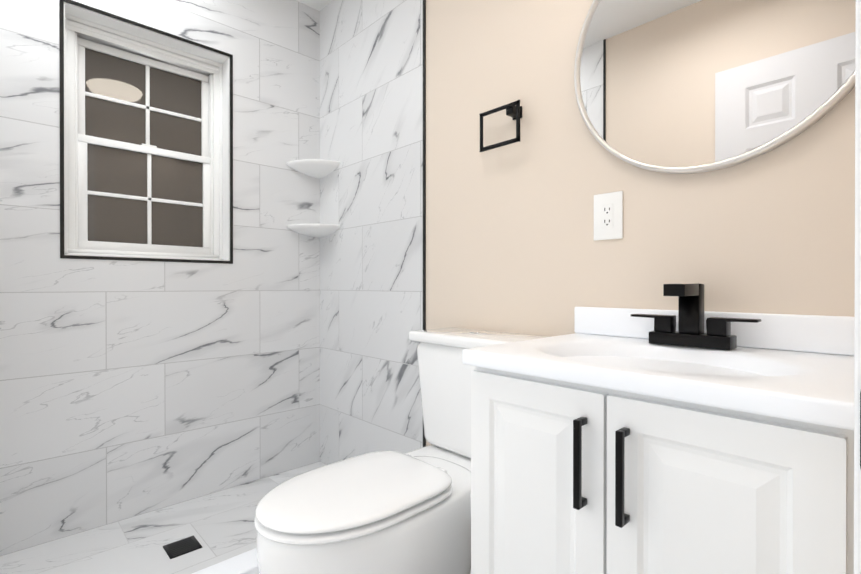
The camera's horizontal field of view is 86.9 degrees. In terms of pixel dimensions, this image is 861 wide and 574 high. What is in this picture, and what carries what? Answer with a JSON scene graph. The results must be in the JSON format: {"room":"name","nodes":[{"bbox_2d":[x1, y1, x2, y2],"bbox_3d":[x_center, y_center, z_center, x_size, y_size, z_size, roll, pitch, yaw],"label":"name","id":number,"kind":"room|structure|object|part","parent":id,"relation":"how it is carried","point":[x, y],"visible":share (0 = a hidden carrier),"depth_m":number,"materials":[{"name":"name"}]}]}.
{"room":"bathroom","nodes":[
{"label":"bathroom","id":0,"kind":"room"},
{"bbox_2d":[0,0,319,555],"bbox_3d":[-1.251,-0.285,2.158,1.520,2.565,0.220,0,0,-43],"label":"wall","id":1,"kind":"structure","parent":0,"point":[129,389],"depth_m":2.04,"materials":[{"name":"tile"}]},
{"bbox_2d":[59,0,232,263],"bbox_3d":[-1.293,-0.633,2.101,0.668,1.036,0.203,0,0,-43],"label":"window unit","id":2,"kind":"structure","parent":1,"relation":"in","point":[146,143],"depth_m":2.10,"materials":[{"name":"white plastic"}]},
{"bbox_3d":[-1.335,-0.846,2.145,0.538,0.460,0.026,0,0,-43],"label":"sash","id":3,"kind":"part","parent":2,"relation":"part of","materials":[{"name":"white plastic"}]},
{"bbox_3d":[-1.336,-0.844,2.146,0.478,0.400,0.002,0,0,-43],"label":"sash glass","id":4,"kind":"part","parent":2,"relation":"part of","materials":[{"name":"glass"}]},
{"bbox_3d":[-1.314,-0.407,2.124,0.538,0.491,0.026,0,0,-43],"label":"sash","id":5,"kind":"part","parent":2,"relation":"part of","materials":[{"name":"white plastic"}]},
{"bbox_3d":[-1.315,-0.409,2.126,0.470,0.427,0.002,0,0,-43],"label":"sash glass","id":6,"kind":"part","parent":2,"relation":"part of","materials":[{"name":"grey glass"}]},
{"bbox_2d":[287,223,339,237],"bbox_3d":[-0.627,-0.305,2.450,0.212,0.057,0.212,0,0,-43],"label":"corner shelf","id":7,"kind":"object","parent":1,"relation":"attached to","point":[316,230],"visible":0.92,"depth_m":2.43,"materials":[{"name":"white ceramic"}]},
{"bbox_2d":[287,159,339,178],"bbox_3d":[-0.627,-0.643,2.449,0.212,0.057,0.212,0,0,-43],"label":"corner shelf","id":8,"kind":"object","parent":1,"relation":"attached to","point":[318,168],"visible":0.9,"depth_m":2.44,"materials":[{"name":"white ceramic"}]},
{"bbox_2d":[0,461,470,573],"bbox_3d":[-0.058,1.051,0.938,1.870,0.100,3.600,0,0,-43],"label":"floor","id":9,"kind":"structure","parent":0,"point":[219,526],"depth_m":1.79,"materials":[{"name":"tile"}]},
{"bbox_2d":[163,535,201,558],"bbox_3d":[-0.951,0.996,1.744,0.110,0.005,0.110,0,0,-43],"label":"drain grate","id":10,"kind":"object","parent":9,"relation":"on","point":[182,546],"visible":1,"depth_m":1.74,"materials":[{"name":"black metal"}]},
{"bbox_2d":[192,548,259,573],"bbox_3d":[-0.601,0.942,1.466,1.506,0.115,0.105,0,0,-43],"label":"sill","id":11,"kind":"structure","parent":9,"relation":"on","point":[244,563],"depth_m":1.44,"materials":[{"name":"white stone"}]},
{"bbox_2d":[254,327,550,573],"bbox_3d":[-0.073,0.577,1.355,0.889,0.844,0.476,0,0,-43],"label":"toilet","id":12,"kind":"object","parent":9,"relation":"on","point":[386,512],"visible":0.85,"depth_m":1.19,"materials":[{"name":"white ceramic"}]},
{"bbox_3d":[-0.211,0.565,1.224,0.514,0.020,0.368,0,0,-43],"label":"seat","id":13,"kind":"part","parent":12,"relation":"part of","materials":[{"name":"white plastic"}]},
{"bbox_3d":[-0.210,0.538,1.225,0.510,0.028,0.364,0,0,-43],"label":"lid","id":14,"kind":"part","parent":12,"relation":"part of","materials":[{"name":"white plastic"}]},
{"bbox_3d":[-0.156,0.789,1.278,0.663,0.423,0.378,0,0,-43],"label":"bowl","id":15,"kind":"part","parent":12,"relation":"part of","materials":[{"name":"white ceramic"}]},
{"bbox_3d":[0.166,0.389,1.581,0.214,0.379,0.446,0,0,-43],"label":"tank","id":16,"kind":"part","parent":12,"relation":"part of","materials":[{"name":"white ceramic"}]},
{"bbox_3d":[0.163,0.180,1.577,0.238,0.038,0.476,0,0,-43],"label":"tank lid","id":17,"kind":"part","parent":12,"relation":"part of","materials":[{"name":"white ceramic"}]},
{"bbox_2d":[462,283,854,573],"bbox_3d":[0.501,0.496,1.001,0.554,1.009,0.688,0,0,-43],"label":"bathroom vanity","id":18,"kind":"object","parent":9,"relation":"on","point":[690,435],"visible":1,"depth_m":0.83,"materials":[{"name":"white wood"}]},
{"bbox_3d":[0.215,0.532,0.965,0.020,0.668,0.325,0,0,-43],"label":"door","id":19,"kind":"part","parent":18,"relation":"part of","materials":[{"name":"white wood"}]},
{"bbox_3d":[0.281,0.330,0.854,0.034,0.165,0.012,0,0,-43],"label":"handle","id":20,"kind":"part","parent":18,"relation":"part of","materials":[{"name":"black metal"}]},
{"bbox_3d":[0.336,0.332,0.796,0.034,0.165,0.012,0,0,-43],"label":"handle","id":21,"kind":"part","parent":18,"relation":"part of","materials":[{"name":"black metal"}]},
{"bbox_2d":[462,333,853,429],"bbox_3d":[0.505,0.211,1.005,0.542,0.130,0.688,0,0,-43],"label":"countertop","id":22,"kind":"structure","parent":18,"relation":"on","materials":[{"name":"white stone"}]},
{"bbox_2d":[631,283,760,349],"bbox_3d":[0.611,0.068,1.093,0.147,0.154,0.280,0,0,-43],"label":"faucet","id":23,"kind":"object","parent":22,"relation":"on","point":[690,335],"depth_m":1.10,"materials":[{"name":"black metal"}]},
{"bbox_3d":[0.442,0.533,0.724,0.020,0.668,0.325,0,0,-43],"label":"door","id":24,"kind":"part","parent":18,"relation":"part of","materials":[{"name":"white wood"}]},
{"bbox_2d":[296,0,331,10],"bbox_3d":[-0.058,-1.614,0.928,1.870,0.100,3.600,0,0,-43],"label":"ceiling","id":25,"kind":"structure","parent":0,"point":[318,5],"depth_m":2.52,"materials":[{"name":"white paint"}]},
{"bbox_2d":[426,0,854,445],"bbox_3d":[0.916,-0.282,1.114,0.206,2.565,2.525,0,0,-43],"label":"wall","id":26,"kind":"structure","parent":0,"point":[512,246],"depth_m":1.47,"materials":[{"name":"beige paint"}]},
{"bbox_2d":[320,0,422,464],"bbox_3d":[-0.327,-0.286,2.278,0.012,2.565,0.875,0,0,-43],"label":"wall tile","id":27,"kind":"structure","parent":26,"relation":"attached to","point":[371,184],"depth_m":2.23,"materials":[{"name":"white tile"}]},
{"bbox_2d":[423,0,425,446],"bbox_3d":[-0.027,-0.285,1.956,0.008,2.565,0.012,0,0,-43],"label":"trim","id":28,"kind":"structure","parent":26,"relation":"attached to","point":[424,170],"depth_m":1.95,"materials":[{"name":"black"}]},
{"bbox_2d":[479,100,521,151],"bbox_3d":[0.260,-0.562,1.615,0.058,0.140,0.176,0,0,-43],"label":"towel ring","id":29,"kind":"object","parent":26,"relation":"attached to","point":[514,110],"visible":1,"depth_m":1.58,"materials":[{"name":"black metal"}]},
{"bbox_2d":[594,191,622,240],"bbox_3d":[0.532,-0.212,1.364,0.008,0.140,0.090,0,0,-43],"label":"electrical outlet plate","id":30,"kind":"object","parent":26,"relation":"attached to","point":[608,216],"visible":1,"depth_m":1.36,"materials":[{"name":"white plastic"}]},
{"bbox_2d":[602,203,612,228],"bbox_3d":[0.530,-0.212,1.362,0.002,0.072,0.035,0,0,-43],"label":"receptacle","id":31,"kind":"object","parent":30,"relation":"attached to","point":[607,208],"depth_m":1.36,"materials":[{"name":"white plastic"}]},
{"bbox_2d":[574,307,854,355],"bbox_3d":[0.694,0.104,1.182,0.024,0.082,0.688,0,0,-43],"label":"backsplash","id":32,"kind":"structure","parent":26,"relation":"attached to","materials":[{"name":"white stone"}]},
{"bbox_2d":[574,0,855,173],"bbox_3d":[0.704,-0.659,1.163,0.030,0.724,0.724,0,0,-43],"label":"framed mirror","id":33,"kind":"object","parent":26,"relation":"attached to","point":[681,86],"visible":0.96,"depth_m":1.16,"materials":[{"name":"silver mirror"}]},
{"bbox_3d":[0.713,-0.280,0.605,0.800,2.565,0.115,0,0,-43],"label":"wall","id":34,"kind":"structure","parent":0,"visible":0},
{"bbox_2d":[854,0,860,573],"bbox_3d":[0.435,-0.278,0.348,0.087,2.563,0.161,0,0,-43],"label":"door frame","id":35,"kind":"structure","parent":34,"relation":"attached to","point":[857,468],"depth_m":0.37,"materials":[{"name":"white paint"}]},
{"bbox_2d":[860,392,860,467],"bbox_3d":[0.378,0.116,0.344,0.003,0.083,0.076,0,0,-43],"label":"door jamb hinge mount","id":36,"kind":"object","parent":34,"relation":"attached to","point":[860,429],"visible":1,"depth_m":0.37,"materials":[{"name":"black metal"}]}
]}

